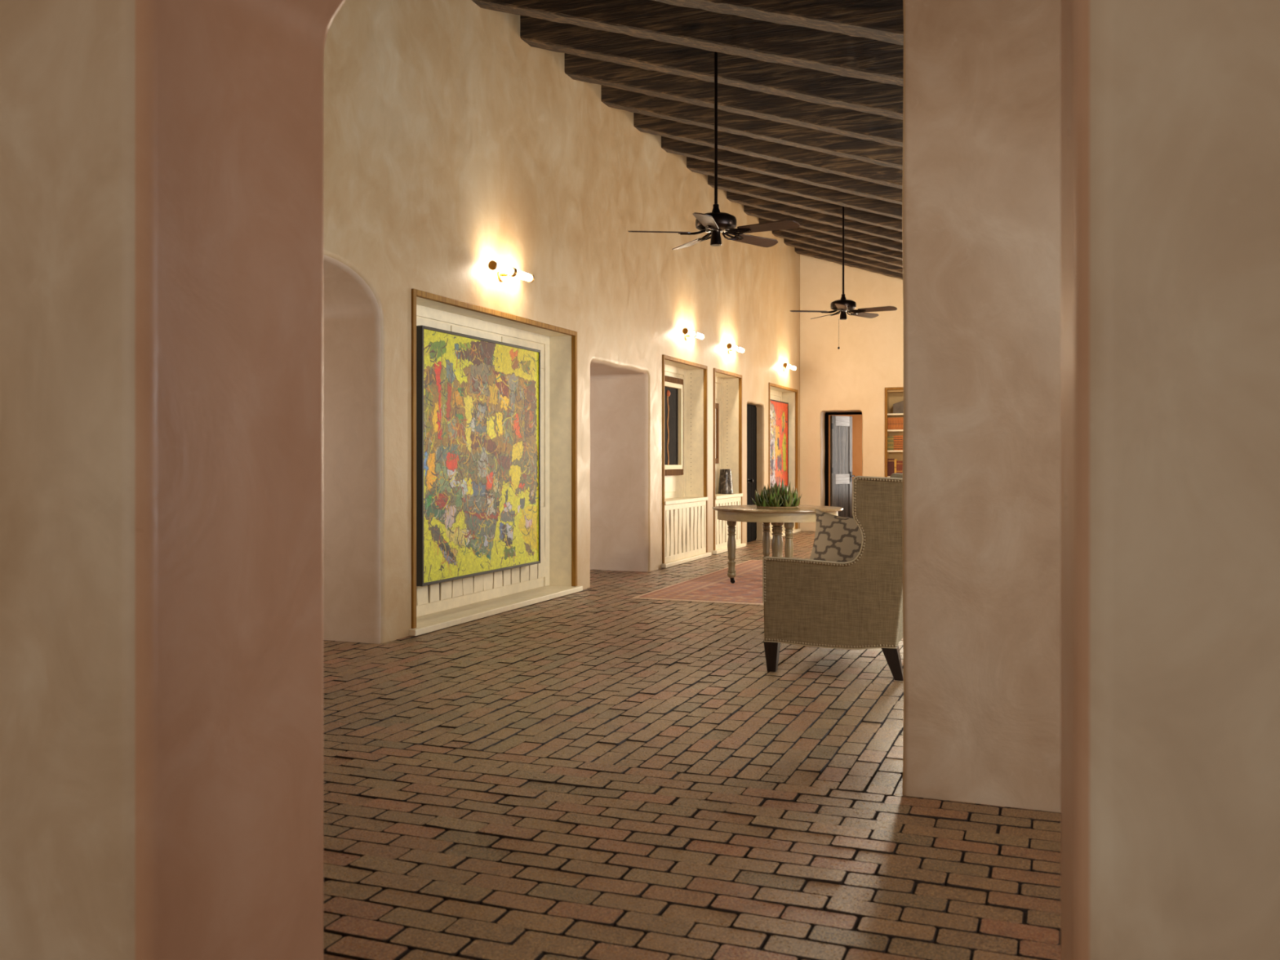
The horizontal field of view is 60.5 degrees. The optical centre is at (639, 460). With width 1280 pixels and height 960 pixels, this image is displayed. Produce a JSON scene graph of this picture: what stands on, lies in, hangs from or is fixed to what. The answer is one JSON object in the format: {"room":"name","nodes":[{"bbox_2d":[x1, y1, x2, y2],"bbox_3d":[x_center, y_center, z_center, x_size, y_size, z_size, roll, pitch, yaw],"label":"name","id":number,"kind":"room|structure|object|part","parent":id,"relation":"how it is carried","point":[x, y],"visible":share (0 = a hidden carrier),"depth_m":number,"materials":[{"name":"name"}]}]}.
{"room":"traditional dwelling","nodes":[
{"label":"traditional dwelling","id":0,"kind":"room"},
{"bbox_2d":[323,0,799,644],"bbox_3d":[-0.244,-1.485,12.668,1.000,5.450,14.300,0,0,21],"label":"wall","id":1,"kind":"structure","parent":0,"point":[455,144],"depth_m":8.95,"materials":[{"name":"paint"}]},
{"bbox_2d":[408,288,582,635],"bbox_3d":[-1.221,0.013,9.090,0.355,2.446,2.870,0,0,21],"label":"display niche","id":2,"kind":"object","parent":1,"relation":"attached to","point":[436,606],"visible":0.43,"depth_m":9.89,"materials":[{"name":"beige paint"}]},
{"bbox_2d":[416,325,540,586],"bbox_3d":[-1.320,-0.030,9.002,0.157,1.920,1.955,0,0,21],"label":"painting","id":3,"kind":"object","parent":2,"relation":"attached to","point":[478,399],"visible":1,"depth_m":8.76,"materials":[{"name":"multicoloured"}]},
{"bbox_3d":[-1.353,0.770,9.141,0.014,0.660,2.540,0,0,21],"label":"slatted panel","id":4,"kind":"part","parent":2,"relation":"part of","materials":[{"name":"beige paint"}]},
{"bbox_3d":[-1.368,0.007,9.146,0.041,2.365,2.740,0,0,21],"label":"panel","id":5,"kind":"part","parent":2,"relation":"part of","materials":[{"name":"beige paint"}]},
{"bbox_3d":[-1.256,-1.185,9.103,0.260,0.026,2.724,0,0,21],"label":"head panel","id":6,"kind":"part","parent":2,"relation":"part of","materials":[{"name":"beige paint"}]},
{"bbox_3d":[-1.221,1.213,9.090,0.355,0.046,2.870,0,0,21],"label":"sill","id":7,"kind":"part","parent":2,"relation":"part of","materials":[{"name":"beige paint"}]},
{"bbox_3d":[-0.759,0.005,10.390,0.260,2.370,0.036,0,0,21],"label":"panel","id":8,"kind":"part","parent":2,"relation":"part of","materials":[{"name":"beige paint"}]},
{"bbox_2d":[488,260,534,282],"bbox_3d":[-1.073,-1.512,8.936,0.143,0.113,0.670,0,0,21],"label":"wall sconce","id":9,"kind":"object","parent":1,"relation":"attached to","point":[503,270],"visible":1,"depth_m":8.91,"materials":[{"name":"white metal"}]},
{"bbox_3d":[-1.131,-1.510,8.958,0.018,0.110,0.110,0,0,21],"label":"wall plate","id":10,"kind":"part","parent":9,"relation":"part of","materials":[{"name":"gold metal"}]},
{"bbox_2d":[661,354,711,568],"bbox_3d":[0.445,0.013,13.404,0.355,2.446,1.740,0,0,21],"label":"display niche","id":11,"kind":"object","parent":1,"relation":"attached to","point":[685,496],"visible":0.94,"depth_m":13.95,"materials":[{"name":"beige paint"}]},
{"bbox_2d":[664,375,683,475],"bbox_3d":[0.342,-0.415,13.398,0.092,1.210,1.005,0,0,21],"label":"painting","id":12,"kind":"object","parent":11,"relation":"attached to","point":[673,387],"visible":0.7,"depth_m":13.57,"materials":[{"name":"brown wood"}]},
{"bbox_3d":[0.298,0.007,13.461,0.041,2.365,1.610,0,0,21],"label":"panel","id":13,"kind":"part","parent":11,"relation":"part of","materials":[{"name":"beige paint"}]},
{"bbox_3d":[0.409,-1.185,13.418,0.260,0.026,1.594,0,0,21],"label":"head panel","id":14,"kind":"part","parent":11,"relation":"part of","materials":[{"name":"beige paint"}]},
{"bbox_3d":[0.556,0.853,13.361,0.018,0.535,1.456,0,0,21],"label":"slatted panel","id":15,"kind":"part","parent":11,"relation":"part of","materials":[{"name":"beige paint"}]},
{"bbox_3d":[0.556,0.855,13.361,0.018,0.670,1.586,0,0,21],"label":"rail","id":16,"kind":"part","parent":11,"relation":"part of","materials":[{"name":"beige paint"}]},
{"bbox_3d":[0.445,1.213,13.404,0.355,0.046,1.740,0,0,21],"label":"sill","id":17,"kind":"part","parent":11,"relation":"part of","materials":[{"name":"beige paint"}]},
{"bbox_2d":[664,496,707,505],"bbox_3d":[0.445,0.497,13.404,0.305,0.045,1.610,0,0,21],"label":"countertop","id":18,"kind":"structure","parent":11,"relation":"on","point":[678,500],"depth_m":13.30,"materials":[{"name":"beige paint"}]},
{"bbox_3d":[0.703,0.005,14.178,0.260,2.370,0.036,0,0,21],"label":"panel","id":19,"kind":"part","parent":11,"relation":"part of","materials":[{"name":"beige paint"}]},
{"bbox_2d":[682,328,705,340],"bbox_3d":[0.624,-1.512,13.330,0.143,0.113,0.670,0,0,21],"label":"wall sconce","id":20,"kind":"object","parent":1,"relation":"attached to","point":[687,333],"visible":1,"depth_m":13.29,"materials":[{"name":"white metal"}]},
{"bbox_3d":[0.565,-1.510,13.352,0.018,0.110,0.110,0,0,21],"label":"wall plate","id":21,"kind":"part","parent":20,"relation":"part of","materials":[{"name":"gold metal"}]},
{"bbox_2d":[712,368,746,554],"bbox_3d":[1.095,0.013,15.088,0.355,2.446,1.410,0,0,21],"label":"display niche","id":22,"kind":"object","parent":1,"relation":"attached to","point":[727,386],"visible":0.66,"depth_m":15.64,"materials":[{"name":"beige paint"}]},
{"bbox_2d":[715,403,719,463],"bbox_3d":[0.973,-0.370,15.082,0.057,0.840,0.600,0,0,21],"label":"painting","id":23,"kind":"object","parent":22,"relation":"attached to","point":[717,405],"visible":0.33,"depth_m":15.29,"materials":[{"name":"brown wood"}]},
{"bbox_3d":[0.948,0.007,15.145,0.041,2.365,1.280,0,0,21],"label":"panel","id":24,"kind":"part","parent":22,"relation":"part of","materials":[{"name":"beige paint"}]},
{"bbox_2d":[717,469,733,493],"bbox_3d":[1.202,0.301,15.400,0.224,0.345,0.224,0,0,21],"label":"glazed pot","id":25,"kind":"object","parent":22,"relation":"on","point":[725,484],"visible":1,"depth_m":15.32,"materials":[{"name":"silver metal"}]},
{"bbox_3d":[1.060,-1.185,15.102,0.260,0.026,1.264,0,0,21],"label":"head panel","id":26,"kind":"part","parent":22,"relation":"part of","materials":[{"name":"beige paint"}]},
{"bbox_3d":[1.206,0.853,15.045,0.018,0.535,1.126,0,0,21],"label":"slatted panel","id":27,"kind":"part","parent":22,"relation":"part of","materials":[{"name":"beige paint"}]},
{"bbox_3d":[1.206,0.855,15.045,0.018,0.670,1.256,0,0,21],"label":"rail","id":28,"kind":"part","parent":22,"relation":"part of","materials":[{"name":"beige paint"}]},
{"bbox_2d":[715,493,742,499],"bbox_3d":[1.095,0.497,15.088,0.305,0.045,1.280,0,0,21],"label":"countertop","id":29,"kind":"structure","parent":22,"relation":"on","point":[717,496],"depth_m":15.03,"materials":[{"name":"beige paint"}]},
{"bbox_3d":[1.095,1.213,15.088,0.355,0.046,1.410,0,0,21],"label":"sill","id":30,"kind":"part","parent":22,"relation":"part of","materials":[{"name":"beige paint"}]},
{"bbox_3d":[1.294,0.005,15.708,0.260,2.370,0.036,0,0,21],"label":"panel","id":31,"kind":"part","parent":22,"relation":"part of","materials":[{"name":"beige paint"}]},
{"bbox_2d":[726,343,745,354],"bbox_3d":[1.286,-1.512,15.046,0.143,0.113,0.670,0,0,21],"label":"wall sconce","id":32,"kind":"object","parent":1,"relation":"attached to","point":[730,347],"visible":1,"depth_m":15.00,"materials":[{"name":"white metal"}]},
{"bbox_2d":[746,404,756,542],"bbox_3d":[1.642,0.197,16.453,0.143,2.074,0.960,0,0,21],"label":"door","id":33,"kind":"structure","parent":1,"relation":"in","point":[751,409],"depth_m":16.61,"materials":[{"name":"black wood"}]},
{"bbox_2d":[768,382,800,539],"bbox_3d":[2.249,0.013,18.078,0.355,2.446,2.040,0,0,21],"label":"display niche","id":34,"kind":"object","parent":1,"relation":"attached to","point":[775,392],"visible":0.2,"depth_m":18.93,"materials":[{"name":"beige paint"}]},
{"bbox_3d":[2.102,0.007,18.135,0.041,2.365,1.910,0,0,21],"label":"panel","id":35,"kind":"part","parent":34,"relation":"part of","materials":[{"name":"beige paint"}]},
{"bbox_2d":[769,399,788,490],"bbox_3d":[2.198,-0.045,18.124,0.152,1.870,1.560,0,0,21],"label":"painting","id":36,"kind":"object","parent":34,"relation":"attached to","point":[779,411],"visible":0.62,"depth_m":18.24,"materials":[{"name":"multicoloured"}]},
{"bbox_3d":[2.214,-1.185,18.092,0.260,0.026,1.894,0,0,21],"label":"head panel","id":37,"kind":"part","parent":34,"relation":"part of","materials":[{"name":"beige paint"}]},
{"bbox_3d":[2.249,1.213,18.078,0.355,0.046,2.040,0,0,21],"label":"sill","id":38,"kind":"part","parent":34,"relation":"part of","materials":[{"name":"beige paint"}]},
{"bbox_3d":[2.561,0.005,18.992,0.260,2.370,0.036,0,0,21],"label":"panel","id":39,"kind":"part","parent":34,"relation":"part of","materials":[{"name":"beige paint"}]},
{"bbox_2d":[782,363,796,371],"bbox_3d":[2.431,-1.512,18.013,0.143,0.113,0.670,0,0,21],"label":"wall sconce","id":40,"kind":"object","parent":1,"relation":"attached to","point":[785,366],"visible":1,"depth_m":17.97,"materials":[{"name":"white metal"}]},
{"bbox_2d":[0,0,1279,959],"bbox_3d":[-1.450,-0.760,2.216,8.898,4.000,0.250,0,0,21],"label":"wall","id":41,"kind":"structure","parent":0,"point":[122,122],"depth_m":1.87,"materials":[{"name":"beige paint"}]},
{"bbox_2d":[244,0,1066,959],"bbox_3d":[-1.363,-0.760,2.450,8.867,4.000,0.250,0,0,21],"label":"wall","id":42,"kind":"structure","parent":0,"point":[285,40],"depth_m":2.17,"materials":[{"name":"paint"}]},
{"bbox_2d":[323,530,1060,959],"bbox_3d":[1.336,1.363,9.292,9.400,0.254,25.700,0,0,21],"label":"floor","id":43,"kind":"structure","parent":0,"point":[509,694],"depth_m":3.91,"materials":[{"name":"brick"}]},
{"bbox_2d":[631,560,764,604],"bbox_3d":[1.825,1.234,11.199,2.560,0.009,3.990,0,0,21],"label":"rug","id":44,"kind":"object","parent":43,"relation":"on","point":[716,586],"visible":0.32,"depth_m":10.52,"materials":[{"name":"fabric"}]},
{"bbox_2d":[712,504,843,583],"bbox_3d":[1.373,0.851,10.972,1.299,0.754,1.299,0,0,-22],"label":"round table","id":45,"kind":"object","parent":44,"relation":"on","point":[732,514],"visible":0.63,"depth_m":10.67,"materials":[{"name":"beige wood"}]},
{"bbox_3d":[0.913,0.881,10.917,0.094,0.585,0.094,0,0,21],"label":"leg","id":46,"kind":"part","parent":45,"relation":"part of","materials":[{"name":"brown wood"}]},
{"bbox_3d":[1.318,0.881,11.432,0.094,0.585,0.094,0,0,21],"label":"leg","id":47,"kind":"part","parent":45,"relation":"part of","materials":[{"name":"brown wood"}]},
{"bbox_2d":[751,477,801,508],"bbox_3d":[1.382,0.321,10.979,0.436,0.307,0.455,0,0,40],"label":"succulent","id":48,"kind":"object","parent":45,"relation":"on","point":[776,497],"visible":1,"depth_m":10.89,"materials":[{"name":"green plant"}]},
{"bbox_3d":[1.373,0.907,10.972,0.130,0.637,0.130,0,0,21],"label":"leg","id":49,"kind":"part","parent":45,"relation":"part of","materials":[{"name":"brown wood"}]},
{"bbox_2d":[756,506,798,508],"bbox_3d":[1.373,0.468,10.972,0.416,0.014,0.416,0,0,21],"label":"tray","id":50,"kind":"object","parent":45,"relation":"on","point":[771,507],"depth_m":10.81,"materials":[{"name":"brown ceramic"}]},
{"bbox_3d":[1.428,0.881,10.511,0.094,0.585,0.094,0,0,21],"label":"leg","id":51,"kind":"part","parent":45,"relation":"part of","materials":[{"name":"brown wood"}]},
{"bbox_2d":[762,472,903,680],"bbox_3d":[1.390,0.664,6.956,0.872,1.149,1.491,0,0,21],"label":"armchair","id":52,"kind":"object","parent":43,"relation":"on","point":[857,603],"visible":0.77,"depth_m":6.23,"materials":[{"name":"fabric"}]},
{"bbox_3d":[0.777,1.147,6.442,0.087,0.184,0.079,0,0,21],"label":"leg","id":53,"kind":"part","parent":52,"relation":"part of","materials":[{"name":"brown wood"}]},
{"bbox_2d":[809,508,862,562],"bbox_3d":[1.235,0.535,6.657,0.457,0.469,0.237,0,0,40],"label":"throw pillow","id":54,"kind":"object","parent":52,"relation":"on","point":[837,538],"visible":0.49,"depth_m":6.62,"materials":[{"name":"fabric"}]},
{"bbox_3d":[1.429,1.147,6.191,0.122,0.184,0.079,0,0,21],"label":"leg","id":55,"kind":"part","parent":52,"relation":"part of","materials":[{"name":"brown wood"}]},
{"bbox_3d":[1.644,0.586,7.606,0.867,0.978,0.085,0,0,21],"label":"panel","id":56,"kind":"part","parent":52,"relation":"part of","materials":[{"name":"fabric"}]},
{"bbox_3d":[1.668,0.576,6.849,0.276,0.933,1.310,0,0,21],"label":"backrest","id":57,"kind":"part","parent":52,"relation":"part of","materials":[{"name":"fabric"}]},
{"bbox_2d":[884,386,903,477],"bbox_3d":[4.627,0.003,18.622,0.880,2.466,0.342,0,0,21],"label":"bookcase","id":58,"kind":"object","parent":43,"relation":"on","point":[892,395],"visible":0.23,"depth_m":18.75,"materials":[{"name":"brown wood"}]},
{"bbox_2d":[887,458,889,475],"bbox_3d":[4.260,0.127,18.732,0.037,0.295,0.151,0,0,21],"label":"book","id":59,"kind":"object","parent":58,"relation":"on","point":[888,460],"visible":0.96,"depth_m":18.66,"materials":[{"name":"red paper"}]},
{"bbox_2d":[887,436,889,450],"bbox_3d":[4.258,-0.283,18.733,0.033,0.235,0.151,0,0,21],"label":"book","id":60,"kind":"object","parent":58,"relation":"on","point":[888,437],"visible":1,"depth_m":18.66,"materials":[{"name":"green paper"}]},
{"bbox_2d":[887,417,890,429],"bbox_3d":[4.263,-0.618,18.731,0.045,0.205,0.151,0,0,21],"label":"book","id":61,"kind":"object","parent":58,"relation":"on","point":[888,419],"visible":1,"depth_m":18.66,"materials":[{"name":"orange paper"}]},
{"bbox_2d":[889,436,891,450],"bbox_3d":[4.289,-0.283,18.721,0.033,0.235,0.151,0,0,21],"label":"book","id":62,"kind":"object","parent":58,"relation":"on","point":[890,437],"visible":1,"depth_m":18.65,"materials":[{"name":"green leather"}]},
{"bbox_2d":[889,458,892,475],"bbox_3d":[4.295,0.127,18.719,0.037,0.295,0.151,0,0,21],"label":"book","id":63,"kind":"object","parent":58,"relation":"on","point":[891,460],"visible":0.79,"depth_m":18.65,"materials":[{"name":"red paper"}]},
{"bbox_2d":[890,417,893,429],"bbox_3d":[4.306,-0.618,18.714,0.045,0.205,0.151,0,0,21],"label":"book","id":64,"kind":"object","parent":58,"relation":"on","point":[891,419],"visible":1,"depth_m":18.64,"materials":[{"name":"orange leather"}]},
{"bbox_2d":[891,436,893,450],"bbox_3d":[4.320,-0.283,18.709,0.033,0.235,0.151,0,0,21],"label":"book","id":65,"kind":"object","parent":58,"relation":"on","point":[892,437],"visible":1,"depth_m":18.64,"materials":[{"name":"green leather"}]},
{"bbox_2d":[892,458,894,473],"bbox_3d":[4.330,0.127,18.705,0.037,0.295,0.151,0,0,21],"label":"book","id":66,"kind":"object","parent":58,"relation":"on","point":[893,460],"visible":0.71,"depth_m":18.63,"materials":[{"name":"paper"}]},
{"bbox_2d":[893,417,895,429],"bbox_3d":[4.348,-0.618,18.698,0.045,0.205,0.151,0,0,21],"label":"book","id":67,"kind":"object","parent":58,"relation":"on","point":[894,419],"visible":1,"depth_m":18.63,"materials":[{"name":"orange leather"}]},
{"bbox_3d":[4.629,-0.151,18.628,0.820,0.028,0.270,0,0,21],"label":"shelf","id":68,"kind":"part","parent":58,"relation":"part of","materials":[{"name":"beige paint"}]},
{"bbox_3d":[4.629,-0.501,18.628,0.820,0.028,0.270,0,0,21],"label":"shelf","id":69,"kind":"part","parent":58,"relation":"part of","materials":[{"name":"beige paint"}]},
{"bbox_2d":[893,435,897,450],"bbox_3d":[4.360,-0.290,18.694,0.051,0.250,0.151,0,0,21],"label":"book","id":70,"kind":"object","parent":58,"relation":"on","point":[895,437],"visible":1,"depth_m":18.62,"materials":[{"name":"orange paper"}]},
{"bbox_3d":[4.629,-0.776,18.628,0.820,0.028,0.270,0,0,21],"label":"shelf","id":71,"kind":"part","parent":58,"relation":"part of","materials":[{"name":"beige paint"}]},
{"bbox_2d":[894,458,897,472],"bbox_3d":[4.363,0.130,18.692,0.033,0.290,0.151,0,0,21],"label":"book","id":72,"kind":"object","parent":58,"relation":"on","point":[895,460],"visible":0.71,"depth_m":18.62,"materials":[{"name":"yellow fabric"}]},
{"bbox_2d":[895,417,898,429],"bbox_3d":[4.391,-0.618,18.682,0.045,0.205,0.151,0,0,21],"label":"book","id":73,"kind":"object","parent":58,"relation":"on","point":[897,418],"visible":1,"depth_m":18.61,"materials":[{"name":"orange paper"}]},
{"bbox_2d":[896,461,898,473],"bbox_3d":[4.396,0.144,18.680,0.037,0.260,0.151,0,0,21],"label":"book","id":74,"kind":"object","parent":58,"relation":"on","point":[897,462],"visible":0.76,"depth_m":18.61,"materials":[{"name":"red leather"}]},
{"bbox_2d":[896,435,899,450],"bbox_3d":[4.408,-0.290,18.675,0.051,0.250,0.151,0,0,21],"label":"book","id":75,"kind":"object","parent":58,"relation":"on","point":[898,436],"visible":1,"depth_m":18.60,"materials":[{"name":"orange paper"}]},
{"bbox_2d":[893,400,903,413],"bbox_3d":[4.534,-0.918,18.659,0.420,0.255,0.200,0,0,21],"label":"box","id":76,"kind":"object","parent":58,"relation":"on","point":[898,407],"visible":0.35,"depth_m":18.60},
{"bbox_2d":[898,417,901,429],"bbox_3d":[4.433,-0.618,18.665,0.045,0.205,0.151,0,0,21],"label":"book","id":77,"kind":"object","parent":58,"relation":"on","point":[900,418],"visible":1,"depth_m":18.59,"materials":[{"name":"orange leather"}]},
{"bbox_2d":[898,461,901,473],"bbox_3d":[4.431,0.144,18.666,0.037,0.260,0.151,0,0,21],"label":"book","id":78,"kind":"object","parent":58,"relation":"on","point":[900,462],"visible":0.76,"depth_m":18.59,"materials":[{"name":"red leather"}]},
{"bbox_2d":[899,435,902,450],"bbox_3d":[4.456,-0.290,18.656,0.051,0.250,0.151,0,0,21],"label":"book","id":79,"kind":"object","parent":58,"relation":"on","point":[900,436],"visible":0.8,"depth_m":18.59,"materials":[{"name":"orange paper"}]},
{"bbox_2d":[901,461,902,473],"bbox_3d":[4.466,0.144,18.653,0.037,0.260,0.151,0,0,21],"label":"book","id":80,"kind":"object","parent":58,"relation":"on","point":[901,461],"visible":0.45,"depth_m":18.58,"materials":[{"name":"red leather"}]},
{"bbox_2d":[901,417,903,429],"bbox_3d":[4.476,-0.618,18.649,0.045,0.205,0.151,0,0,21],"label":"book","id":81,"kind":"object","parent":58,"relation":"on","point":[902,418],"visible":0.56,"depth_m":18.58,"materials":[{"name":"orange paper"}]},
{"bbox_2d":[828,411,862,506],"bbox_3d":[4.115,-0.060,21.629,2.100,2.600,0.120,0,0,21],"label":"door frame","id":82,"kind":"structure","parent":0,"point":[856,419],"depth_m":21.52,"materials":[{"name":"paint"}]},
{"bbox_2d":[800,254,903,531],"bbox_3d":[4.869,-1.485,18.583,8.900,5.450,0.420,0,0,21],"label":"wall","id":83,"kind":"structure","parent":0,"point":[855,376],"depth_m":18.90,"materials":[{"name":"beige paint"}]},
{"bbox_2d":[830,415,854,518],"bbox_3d":[3.647,0.222,19.606,0.120,2.020,0.770,0,0,42],"label":"door","id":84,"kind":"structure","parent":83,"relation":"in","point":[841,427],"depth_m":19.60,"materials":[{"name":"grey wood"}]},
{"bbox_3d":[3.606,0.222,19.616,0.042,2.020,0.470,0,0,42],"label":"rail","id":85,"kind":"part","parent":84,"relation":"part of","materials":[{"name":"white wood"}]},
{"bbox_3d":[3.813,0.302,19.759,0.078,0.180,0.141,0,0,42],"label":"handle","id":86,"kind":"part","parent":84,"relation":"part of","materials":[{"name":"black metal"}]},
{"bbox_2d":[824,411,862,506],"bbox_3d":[3.603,0.198,19.254,0.715,2.076,0.080,0,0,21],"label":"trim","id":87,"kind":"structure","parent":83,"relation":"attached to","point":[826,415],"depth_m":19.33,"materials":[{"name":"black wood"}]},
{"bbox_2d":[902,0,1060,812],"bbox_3d":[-0.479,-1.485,4.730,8.900,5.450,0.220,0,0,21],"label":"wall","id":88,"kind":"structure","parent":0,"point":[981,181],"depth_m":3.95,"materials":[{"name":"beige paint"}]},
{"bbox_3d":[3.270,-2.906,11.386,7.100,2.322,15.000,0,0,21],"label":"ceiling","id":89,"kind":"structure","parent":0,"visible":0},
{"bbox_2d":[471,0,903,86],"bbox_3d":[1.789,-2.692,7.384,6.700,2.408,0.211,0,0,21],"label":"ceiling beam","id":90,"kind":"structure","parent":89,"relation":"attached to","point":[836,53],"depth_m":7.75,"materials":[{"name":"brown wood"}]},
{"bbox_2d":[520,15,902,119],"bbox_3d":[2.102,-2.694,8.195,6.700,2.404,0.211,0,0,21],"label":"ceiling beam","id":91,"kind":"structure","parent":89,"relation":"attached to","point":[809,85],"depth_m":8.68,"materials":[{"name":"brown wood"}]},
{"bbox_2d":[627,51,799,249],"bbox_3d":[0.590,-2.425,8.224,1.261,1.615,1.262,0,0,21],"label":"ceiling fan","id":92,"kind":"object","parent":89,"relation":"hanging from","point":[715,222],"visible":0.95,"depth_m":8.22,"materials":[{"name":"brown metal"}]},
{"bbox_3d":[0.142,-1.710,8.222,0.464,0.040,0.142,0,0,-5],"label":"blade","id":93,"kind":"part","parent":92,"relation":"part of","materials":[{"name":"brown wood"}]},
{"bbox_3d":[0.403,-1.710,8.658,0.142,0.040,0.464,0,0,-23],"label":"blade","id":94,"kind":"part","parent":92,"relation":"part of","materials":[{"name":"brown wood"}]},
{"bbox_3d":[0.475,-1.710,7.839,0.142,0.040,0.464,0,0,13],"label":"blade","id":95,"kind":"part","parent":92,"relation":"part of","materials":[{"name":"brown wood"}]},
{"bbox_3d":[0.572,-2.552,8.260,0.025,1.360,0.024,0,0,21],"label":"down rod","id":96,"kind":"part","parent":92,"relation":"part of","materials":[{"name":"brown metal"}]},
{"bbox_3d":[0.898,-1.710,8.544,0.464,0.040,0.142,0,0,-41],"label":"blade","id":97,"kind":"part","parent":92,"relation":"part of","materials":[{"name":"brown wood"}]},
{"bbox_3d":[0.943,-1.710,8.038,0.464,0.040,0.142,0,0,31],"label":"blade","id":98,"kind":"part","parent":92,"relation":"part of","materials":[{"name":"brown wood"}]},
{"bbox_2d":[564,53,902,146],"bbox_3d":[2.419,-2.692,9.016,6.700,2.408,0.211,0,0,21],"label":"ceiling beam","id":99,"kind":"structure","parent":89,"relation":"attached to","point":[784,109],"depth_m":9.52,"materials":[{"name":"brown wood"}]},
{"bbox_2d":[600,84,902,169],"bbox_3d":[2.729,-2.690,9.819,6.700,2.410,0.211,0,0,21],"label":"ceiling beam","id":100,"kind":"structure","parent":89,"relation":"attached to","point":[868,151],"depth_m":10.36,"materials":[{"name":"brown wood"}]},
{"bbox_2d":[633,112,902,189],"bbox_3d":[3.048,-2.691,10.644,6.700,2.409,0.211,0,0,21],"label":"ceiling beam","id":101,"kind":"structure","parent":89,"relation":"attached to","point":[738,144],"depth_m":11.21,"materials":[{"name":"brown wood"}]},
{"bbox_2d":[652,0,903,45],"bbox_3d":[1.476,-2.690,6.572,6.700,2.411,0.211,0,0,21],"label":"ceiling beam","id":102,"kind":"structure","parent":89,"relation":"attached to","point":[882,20],"depth_m":6.63,"materials":[{"name":"brown wood"}]},
{"bbox_2d":[661,136,902,204],"bbox_3d":[3.357,-2.691,11.447,6.700,2.409,0.211,0,0,21],"label":"ceiling beam","id":103,"kind":"structure","parent":89,"relation":"attached to","point":[758,165],"depth_m":12.03,"materials":[{"name":"brown wood"}]},
{"bbox_2d":[686,156,902,219],"bbox_3d":[3.683,-2.694,12.291,6.700,2.404,0.211,0,0,21],"label":"ceiling beam","id":104,"kind":"structure","parent":89,"relation":"attached to","point":[704,167],"depth_m":12.91,"materials":[{"name":"brown wood"}]},
{"bbox_2d":[707,175,902,231],"bbox_3d":[3.993,-2.690,13.093,6.700,2.411,0.211,0,0,21],"label":"ceiling beam","id":105,"kind":"structure","parent":89,"relation":"attached to","point":[891,223],"depth_m":13.74,"materials":[{"name":"brown wood"}]},
{"bbox_2d":[726,191,902,242],"bbox_3d":[4.299,-2.693,13.886,6.700,2.405,0.211,0,0,21],"label":"ceiling beam","id":106,"kind":"structure","parent":89,"relation":"attached to","point":[836,221],"depth_m":14.56,"materials":[{"name":"brown wood"}]},
{"bbox_2d":[743,204,902,251],"bbox_3d":[4.612,-2.693,14.698,6.700,2.405,0.211,0,0,21],"label":"ceiling beam","id":107,"kind":"structure","parent":89,"relation":"attached to","point":[853,235],"depth_m":15.37,"materials":[{"name":"brown wood"}]},
{"bbox_2d":[759,217,902,260],"bbox_3d":[4.911,-2.691,15.472,6.700,2.409,0.211,0,0,21],"label":"ceiling beam","id":108,"kind":"structure","parent":89,"relation":"attached to","point":[816,235],"depth_m":16.12,"materials":[{"name":"brown wood"}]},
{"bbox_2d":[772,230,902,267],"bbox_3d":[5.199,-2.692,16.218,6.700,2.408,0.211,0,0,21],"label":"ceiling beam","id":109,"kind":"structure","parent":89,"relation":"attached to","point":[780,233],"depth_m":16.96,"materials":[{"name":"brown wood"}]},
{"bbox_2d":[783,238,902,273],"bbox_3d":[5.484,-2.693,16.955,6.700,2.405,0.211,0,0,21],"label":"ceiling beam","id":110,"kind":"structure","parent":89,"relation":"attached to","point":[855,259],"depth_m":17.72,"materials":[{"name":"brown wood"}]},
{"bbox_2d":[790,206,897,349],"bbox_3d":[2.502,-2.308,13.364,1.261,1.910,1.262,0,0,21],"label":"ceiling fan","id":111,"kind":"object","parent":89,"relation":"hanging from","point":[844,305],"visible":0.98,"depth_m":13.35,"materials":[{"name":"brown metal"}]},
{"bbox_3d":[2.054,-1.811,13.362,0.464,0.040,0.142,0,0,-5],"label":"blade","id":112,"kind":"part","parent":111,"relation":"part of","materials":[{"name":"brown wood"}]},
{"bbox_3d":[2.429,-1.553,13.399,0.006,0.340,0.003,0,0,-24],"label":"pull chain","id":113,"kind":"part","parent":111,"relation":"part of","materials":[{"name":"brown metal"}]},
{"bbox_3d":[2.388,-1.811,12.979,0.142,0.040,0.464,0,0,13],"label":"blade","id":114,"kind":"part","parent":111,"relation":"part of","materials":[{"name":"brown wood"}]},
{"bbox_3d":[2.484,-2.618,13.400,0.025,1.290,0.024,0,0,21],"label":"down rod","id":115,"kind":"part","parent":111,"relation":"part of","materials":[{"name":"brown metal"}]},
{"bbox_3d":[2.810,-1.811,13.684,0.464,0.040,0.142,0,0,-41],"label":"blade","id":116,"kind":"part","parent":111,"relation":"part of","materials":[{"name":"brown wood"}]},
{"bbox_3d":[2.855,-1.811,13.178,0.464,0.040,0.142,0,0,31],"label":"blade","id":117,"kind":"part","parent":111,"relation":"part of","materials":[{"name":"brown wood"}]},
{"bbox_2d":[794,247,902,279],"bbox_3d":[5.761,-2.691,17.674,6.700,2.410,0.211,0,0,21],"label":"ceiling beam","id":118,"kind":"structure","parent":89,"relation":"attached to","point":[798,251],"depth_m":18.45,"materials":[{"name":"brown wood"}]}
]}

